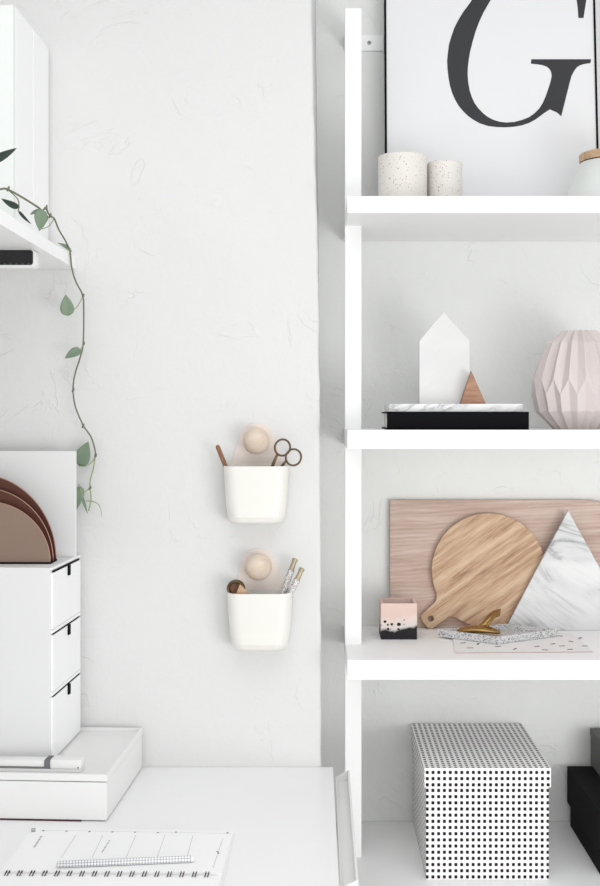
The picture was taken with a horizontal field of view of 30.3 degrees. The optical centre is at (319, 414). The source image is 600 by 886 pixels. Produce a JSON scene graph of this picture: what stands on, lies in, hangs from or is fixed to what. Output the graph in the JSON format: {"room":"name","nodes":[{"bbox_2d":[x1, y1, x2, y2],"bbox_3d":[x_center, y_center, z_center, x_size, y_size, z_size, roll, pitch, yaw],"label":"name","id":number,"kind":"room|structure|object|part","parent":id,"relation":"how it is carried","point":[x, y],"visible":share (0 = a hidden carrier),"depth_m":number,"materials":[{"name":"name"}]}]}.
{"room":"home office","nodes":[
{"label":"home office","id":0,"kind":"room"},
{"bbox_2d":[0,0,321,766],"bbox_3d":[-0.428,0.095,2.435,0.864,2.750,0.270,0,0,0],"label":"wall","id":1,"kind":"structure","parent":0,"point":[183,156],"depth_m":2.30,"materials":[{"name":"white paint"}]},
{"bbox_2d":[224,423,288,523],"bbox_3d":[-0.130,0.118,2.263,0.132,0.204,0.074,0,0,0],"label":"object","id":2,"kind":"object","parent":1,"relation":"attached to","point":[256,491],"visible":0.77,"depth_m":2.23,"materials":[{"name":"white plastic"}]},
{"bbox_2d":[216,445,227,466],"bbox_3d":[-0.185,0.122,2.262,0.055,0.124,0.009,0,0,0],"label":"pencil","id":3,"kind":"object","parent":2,"relation":"in","point":[218,448],"visible":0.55,"depth_m":2.26,"materials":[{"name":"brown wood"}]},
{"bbox_2d":[224,465,288,523],"bbox_3d":[-0.130,0.162,2.261,0.132,0.117,0.070,0,0,0],"label":"cup","id":4,"kind":"object","parent":2,"relation":"on","point":[254,494],"depth_m":2.23,"materials":[{"name":"white plastic"}]},
{"bbox_3d":[-0.130,0.083,2.298,0.114,0.134,0.003,0,0,0],"label":"plate","id":5,"kind":"part","parent":2,"relation":"part of","materials":[{"name":"beige wood"}]},
{"bbox_2d":[271,438,301,465],"bbox_3d":[-0.082,0.113,2.259,0.090,0.131,0.010,0,0,0],"label":"scissors","id":6,"kind":"object","parent":2,"relation":"in","point":[281,439],"visible":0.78,"depth_m":2.26,"materials":[{"name":"brown metal"}]},
{"bbox_3d":[-0.106,0.129,2.262,0.042,0.100,0.003,0,0,0],"label":"blade","id":7,"kind":"part","parent":6,"relation":"part of","materials":[{"name":"brown metal"}]},
{"bbox_2d":[243,428,269,453],"bbox_3d":[-0.128,0.053,2.266,0.053,0.055,0.057,0,0,39],"label":"wooden peg","id":8,"kind":"object","parent":1,"relation":"attached to","point":[255,440],"visible":1,"depth_m":2.25,"materials":[{"name":"brown wood"}]},
{"bbox_2d":[245,554,271,580],"bbox_3d":[-0.124,0.311,2.266,0.053,0.055,0.057,0,0,39],"label":"wooden peg","id":9,"kind":"object","parent":1,"relation":"attached to","point":[258,567],"visible":1,"depth_m":2.25,"materials":[{"name":"brown wood"}]},
{"bbox_2d":[227,548,292,650],"bbox_3d":[-0.122,0.377,2.263,0.132,0.200,0.074,0,0,0],"label":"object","id":10,"kind":"object","parent":1,"relation":"attached to","point":[260,619],"visible":0.79,"depth_m":2.23,"materials":[{"name":"white plastic"}]},
{"bbox_2d":[227,580,248,593],"bbox_3d":[-0.163,0.361,2.252,0.054,0.052,0.021,0,0,0],"label":"tape roll","id":11,"kind":"object","parent":10,"relation":"in","point":[234,586],"visible":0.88,"depth_m":2.25,"materials":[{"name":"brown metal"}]},
{"bbox_2d":[227,589,292,650],"bbox_3d":[-0.122,0.419,2.261,0.132,0.117,0.070,0,0,0],"label":"cup","id":12,"kind":"object","parent":10,"relation":"on","point":[260,619],"depth_m":2.23,"materials":[{"name":"white plastic"}]},
{"bbox_3d":[-0.122,0.342,2.298,0.114,0.130,0.003,0,0,0],"label":"plate","id":13,"kind":"part","parent":10,"relation":"part of","materials":[{"name":"beige wood"}]},
{"bbox_2d":[280,558,297,593],"bbox_3d":[-0.074,0.363,2.268,0.058,0.140,0.013,0,0,0],"label":"pen","id":14,"kind":"object","parent":10,"relation":"in","point":[290,572],"visible":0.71,"depth_m":2.26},
{"bbox_2d":[288,567,304,596],"bbox_3d":[-0.063,0.370,2.252,0.063,0.121,0.013,0,0,0],"label":"pen","id":15,"kind":"object","parent":10,"relation":"in","point":[293,587],"visible":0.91,"depth_m":2.25,"materials":[{"name":"white plastic"}]},
{"bbox_2d":[316,0,599,885],"bbox_3d":[0.620,0.095,2.620,2.960,2.750,0.100,0,0,0],"label":"wall","id":16,"kind":"structure","parent":0,"point":[509,299],"depth_m":2.57,"materials":[{"name":"paint"}]},
{"bbox_3d":[0.570,1.495,1.035,3.060,0.050,3.270,0,0,0],"label":"floor","id":17,"kind":"structure","parent":0,"visible":0},
{"bbox_2d":[0,767,338,885],"bbox_3d":[-0.412,1.100,1.899,0.886,0.739,0.799,0,0,0],"label":"desk","id":18,"kind":"object","parent":17,"relation":"on","point":[282,820],"visible":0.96,"depth_m":2.01,"materials":[{"name":"laminate"}]},
{"bbox_2d":[0,818,81,821],"bbox_3d":[-0.580,0.730,2.099,0.313,0.002,0.201,0,0,3],"label":"booklet","id":19,"kind":"object","parent":18,"relation":"on","point":[0,818],"visible":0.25,"depth_m":2.00,"materials":[{"name":"paper"}]},
{"bbox_2d":[0,727,141,819],"bbox_3d":[-0.574,0.687,2.149,0.400,0.083,0.300,0,0,3],"label":"flat box","id":20,"kind":"object","parent":18,"relation":"on","point":[113,755],"visible":0.84,"depth_m":2.00,"materials":[{"name":"white cardboard"}]},
{"bbox_2d":[0,555,80,756],"bbox_3d":[-0.631,0.470,2.189,0.274,0.366,0.199,0,0,3],"label":"drawer unit","id":21,"kind":"object","parent":20,"relation":"on","point":[40,603],"visible":0.97,"depth_m":2.09,"materials":[{"name":"white paint"}]},
{"bbox_2d":[0,477,56,563],"bbox_3d":[-0.673,0.201,2.160,0.309,0.172,0.053,0,0,0],"label":"organizer","id":22,"kind":"object","parent":21,"relation":"on","point":[26,534],"visible":1,"depth_m":2.13,"materials":[{"name":"brown metal"}]},
{"bbox_3d":[-0.645,0.225,2.137,0.251,0.117,0.004,0,0,0],"label":"plate","id":23,"kind":"part","parent":22,"relation":"part of","materials":[{"name":"pink metal"}]},
{"bbox_2d":[0,451,76,556],"bbox_3d":[-0.649,0.180,2.248,0.310,0.214,0.010,0,0,1],"label":"panel","id":24,"kind":"object","parent":21,"relation":"on","point":[49,477],"visible":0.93,"depth_m":2.24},
{"bbox_3d":[-0.500,0.289,2.183,0.004,0.004,0.199,0,0,3],"label":"edge panel","id":25,"kind":"part","parent":21,"relation":"part of","materials":[{"name":"white paint"}]},
{"bbox_3d":[-0.500,0.591,2.183,0.005,0.116,0.193,0,0,3],"label":"drawer","id":26,"kind":"part","parent":21,"relation":"part of","materials":[{"name":"white wood"}]},
{"bbox_3d":[-0.500,0.468,2.183,0.005,0.106,0.193,0,0,3],"label":"drawer","id":27,"kind":"part","parent":21,"relation":"part of","materials":[{"name":"white wood"}]},
{"bbox_3d":[-0.500,0.351,2.183,0.005,0.106,0.193,0,0,3],"label":"drawer","id":28,"kind":"part","parent":21,"relation":"part of","materials":[{"name":"white wood"}]},
{"bbox_2d":[0,755,84,771],"bbox_3d":[-0.560,0.641,2.042,0.251,0.024,0.032,0,0,3],"label":"stapler","id":29,"kind":"object","parent":20,"relation":"on","point":[57,763],"visible":1,"depth_m":2.03,"materials":[{"name":"white plastic"}]},
{"bbox_2d":[0,766,43,768],"bbox_3d":[-0.595,0.645,2.040,0.183,0.002,0.020,0,0,3],"label":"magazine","id":30,"kind":"object","parent":29,"relation":"on","point":[1,767],"depth_m":2.03,"materials":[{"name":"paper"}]},
{"bbox_3d":[-0.595,0.638,2.044,0.183,0.012,0.025,0,0,3],"label":"arm","id":31,"kind":"part","parent":29,"relation":"part of","materials":[{"name":"white plastic"}]},
{"bbox_3d":[-0.574,0.652,2.149,0.400,0.012,0.300,0,0,3],"label":"lid","id":32,"kind":"part","parent":20,"relation":"part of","materials":[{"name":"white cardboard"}]},
{"bbox_2d":[0,828,234,885],"bbox_3d":[-0.328,0.725,1.751,0.361,0.011,0.396,0,0,0],"label":"planner","id":33,"kind":"object","parent":18,"relation":"on","point":[34,862],"visible":1,"depth_m":1.82,"materials":[{"name":"white paper"}]},
{"bbox_2d":[57,855,194,867],"bbox_3d":[-0.312,0.719,1.784,0.219,0.010,0.010,0,0,-6],"label":"pen","id":34,"kind":"object","parent":33,"relation":"on","point":[167,859],"visible":1,"depth_m":1.78,"materials":[{"name":"white plastic"}]},
{"bbox_2d":[336,770,357,885],"bbox_3d":[0.046,0.748,2.012,0.028,0.034,0.540,0,0,0],"label":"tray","id":35,"kind":"object","parent":18,"relation":"attached to","point":[348,870],"visible":1,"depth_m":1.98,"materials":[{"name":"white plastic"}]},
{"bbox_3d":[0.046,0.748,2.280,0.028,0.034,0.004,0,0,0],"label":"panel","id":36,"kind":"part","parent":35,"relation":"part of","materials":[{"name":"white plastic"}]},
{"bbox_3d":[0.046,0.748,1.744,0.028,0.034,0.004,0,0,0],"label":"panel","id":37,"kind":"part","parent":35,"relation":"part of","materials":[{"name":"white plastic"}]},
{"bbox_2d":[344,8,599,885],"bbox_3d":[0.524,0.295,2.355,0.942,2.350,0.430,0,0,0],"label":"shelving unit","id":38,"kind":"object","parent":17,"relation":"on","point":[387,852],"visible":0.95,"depth_m":2.32,"materials":[{"name":"white paint"}]},
{"bbox_3d":[0.071,0.302,2.377,0.035,2.337,0.035,0,0,0],"label":"post","id":39,"kind":"part","parent":38,"relation":"part of","materials":[{"name":"white paint"}]},
{"bbox_2d":[379,598,416,639],"bbox_3d":[0.172,0.450,2.451,0.078,0.078,0.078,0,0,0],"label":"planter","id":40,"kind":"object","parent":38,"relation":"on","point":[397,616],"visible":1,"depth_m":2.41,"materials":[{"name":"pink ceramic"}]},
{"bbox_2d":[378,151,426,195],"bbox_3d":[0.174,-0.491,2.340,0.104,0.108,0.104,0,0,0],"label":"pot","id":41,"kind":"object","parent":38,"relation":"on","point":[401,173],"visible":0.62,"depth_m":2.29,"materials":[{"name":"white ceramic"}]},
{"bbox_2d":[427,160,461,195],"bbox_3d":[0.266,-0.486,2.360,0.075,0.099,0.074,0,0,0],"label":"pot","id":42,"kind":"object","parent":38,"relation":"on","point":[444,177],"visible":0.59,"depth_m":2.33,"materials":[{"name":"white ceramic"}]},
{"bbox_2d":[382,412,528,429],"bbox_3d":[0.283,0.012,2.370,0.291,0.036,0.200,0,0,0],"label":"book","id":43,"kind":"object","parent":38,"relation":"on","point":[392,420],"visible":0.99,"depth_m":2.27,"materials":[{"name":"black paper"}]},
{"bbox_2d":[385,404,522,411],"bbox_3d":[0.282,-0.015,2.370,0.278,0.016,0.150,0,0,0],"label":"marble slab","id":44,"kind":"object","parent":43,"relation":"on","point":[388,407],"visible":0.98,"depth_m":2.29,"materials":[{"name":"white stone"}]},
{"bbox_2d":[418,312,469,403],"bbox_3d":[0.265,-0.122,2.371,0.108,0.197,0.022,0,0,0],"label":"house","id":45,"kind":"object","parent":44,"relation":"on","point":[443,350],"visible":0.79,"depth_m":2.36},
{"bbox_2d":[460,371,485,403],"bbox_3d":[0.322,-0.058,2.338,0.054,0.069,0.020,0,0,0],"label":"triangle","id":46,"kind":"object","parent":44,"relation":"on","point":[472,394],"visible":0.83,"depth_m":2.33,"materials":[{"name":"brown wood"}]},
{"bbox_3d":[0.520,0.509,2.389,0.930,0.040,0.359,0,0,0],"label":"shelf","id":47,"kind":"part","parent":38,"relation":"part of","materials":[{"name":"white paint"}]},
{"bbox_3d":[0.520,0.049,2.389,0.930,0.038,0.359,0,0,0],"label":"shelf","id":48,"kind":"part","parent":38,"relation":"part of","materials":[{"name":"white paint"}]},
{"bbox_3d":[0.520,-0.420,2.389,0.930,0.034,0.359,0,0,0],"label":"shelf","id":49,"kind":"part","parent":38,"relation":"part of","materials":[{"name":"white paint"}]},
{"bbox_3d":[0.520,0.960,2.354,0.930,0.037,0.429,0,0,0],"label":"shelf","id":50,"kind":"part","parent":38,"relation":"part of","materials":[{"name":"white paint"}]},
{"bbox_2d":[411,724,550,879],"bbox_3d":[0.339,0.828,2.402,0.256,0.228,0.323,0,0,0],"label":"storage box","id":51,"kind":"object","parent":38,"relation":"on","point":[481,791],"visible":1,"depth_m":2.24,"materials":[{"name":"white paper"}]},
{"bbox_3d":[0.339,0.734,2.402,0.256,0.039,0.323,0,0,0],"label":"lid","id":52,"kind":"part","parent":51,"relation":"part of","materials":[{"name":"white cardboard"}]},
{"bbox_2d":[420,513,543,628],"bbox_3d":[0.373,0.357,2.540,0.287,0.264,0.022,0,0,0],"label":"round cutting board","id":53,"kind":"object","parent":38,"relation":"on","point":[484,563],"visible":0.85,"depth_m":2.53,"materials":[{"name":"brown wood"}]},
{"bbox_2d":[384,0,598,195],"bbox_3d":[0.386,-0.780,2.514,0.480,0.689,0.077,0,0,0],"label":"framed print","id":54,"kind":"object","parent":38,"relation":"on","point":[506,90],"visible":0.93,"depth_m":2.50,"materials":[{"name":"paper"}]},
{"bbox_2d":[390,500,599,627],"bbox_3d":[0.461,0.342,2.555,0.600,0.293,0.012,0,-2,0],"label":"cutting board","id":55,"kind":"object","parent":38,"relation":"on","point":[417,527],"visible":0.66,"depth_m":2.55,"materials":[{"name":"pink wood"}]},
{"bbox_2d":[453,633,592,652],"bbox_3d":[0.425,0.487,2.373,0.296,0.003,0.202,0,0,0],"label":"card","id":56,"kind":"object","parent":38,"relation":"on","point":[564,642],"visible":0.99,"depth_m":2.33,"materials":[{"name":"grey paper"}]},
{"bbox_2d":[437,624,557,644],"bbox_3d":[0.394,0.478,2.420,0.244,0.016,0.124,0,0,-23],"label":"dish","id":57,"kind":"object","parent":56,"relation":"on","point":[510,633],"visible":0.91,"depth_m":2.41,"materials":[{"name":"white stone"}]},
{"bbox_2d":[457,608,500,633],"bbox_3d":[0.348,0.450,2.415,0.100,0.050,0.055,0,0,0],"label":"bird","id":58,"kind":"object","parent":57,"relation":"in","point":[483,627],"visible":1,"depth_m":2.40},
{"bbox_2d":[507,510,599,629],"bbox_3d":[0.565,0.353,2.523,0.294,0.272,0.023,0,0,0],"label":"triangle","id":59,"kind":"object","parent":38,"relation":"on","point":[563,591],"visible":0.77,"depth_m":2.52,"materials":[{"name":"white stone"}]},
{"bbox_2d":[531,329,599,428],"bbox_3d":[0.557,-0.076,2.385,0.202,0.212,0.202,0,0,0],"label":"vase","id":60,"kind":"object","parent":38,"relation":"on","point":[565,394],"visible":0.98,"depth_m":2.32,"materials":[{"name":"ceramic"}]},
{"bbox_2d":[566,148,599,195],"bbox_3d":[0.612,-0.495,2.345,0.193,0.116,0.193,0,0,0],"label":"lidded jar","id":61,"kind":"object","parent":38,"relation":"on","point":[585,181],"visible":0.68,"depth_m":2.30,"materials":[{"name":"white ceramic"}]},
{"bbox_3d":[0.612,-0.544,2.345,0.124,0.017,0.124,0,0,0],"label":"lid","id":62,"kind":"part","parent":61,"relation":"part of","materials":[{"name":"brown wood"}]},
{"bbox_2d":[567,766,599,873],"bbox_3d":[0.729,0.874,2.404,0.324,0.136,0.283,0,0,0],"label":"box","id":63,"kind":"object","parent":38,"relation":"on","point":[583,782],"visible":1,"depth_m":2.40,"materials":[{"name":"cardboard"}]},
{"bbox_2d":[590,728,599,775],"bbox_3d":[0.748,0.764,2.507,0.249,0.084,0.099,0,0,0],"label":"box","id":64,"kind":"object","parent":63,"relation":"on","point":[595,732],"visible":1,"depth_m":2.51,"materials":[{"name":"cardboard"}]},
{"bbox_3d":[0.748,0.730,2.507,0.249,0.015,0.099,0,0,0],"label":"lid","id":65,"kind":"part","parent":64,"relation":"part of","materials":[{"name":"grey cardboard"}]},
{"bbox_3d":[-0.910,0.095,1.385,0.100,2.750,2.370,0,0,0],"label":"wall","id":66,"kind":"structure","parent":0,"visible":0},
{"bbox_2d":[0,209,75,269],"bbox_3d":[-0.683,-0.298,1.724,0.352,0.058,1.149,0,0,0],"label":"wall shelf","id":67,"kind":"object","parent":66,"relation":"attached to","point":[14,234],"depth_m":2.02,"materials":[{"name":"white paint"}]},
{"bbox_3d":[-0.657,-0.287,2.020,0.267,0.027,0.001,0,0,0],"label":"panel","id":68,"kind":"part","parent":67,"relation":"part of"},
{"bbox_3d":[-0.660,-0.285,2.037,0.280,0.033,0.036,0,0,0],"label":"power strip","id":69,"kind":"part","parent":67,"relation":"part of","materials":[{"name":"plastic"}]},
{"bbox_2d":[0,5,48,239],"bbox_3d":[-0.684,-0.543,2.173,0.240,0.432,0.246,0,0,1],"label":"magazine file","id":70,"kind":"object","parent":67,"relation":"on","point":[24,57],"visible":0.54,"depth_m":2.12,"materials":[{"name":"white paint"}]},
{"bbox_3d":[-0.686,-0.543,2.057,0.239,0.430,0.014,0,0,1],"label":"door","id":71,"kind":"part","parent":70,"relation":"part of","materials":[{"name":"white"}]},
{"bbox_2d":[0,148,101,516],"bbox_3d":[-0.575,-0.129,2.001,0.149,0.674,0.598,0,0,29],"label":"trailing plant","id":72,"kind":"object","parent":67,"relation":"on","point":[40,216],"visible":0.98,"depth_m":2.25,"materials":[{"name":"green plant"}]}
]}

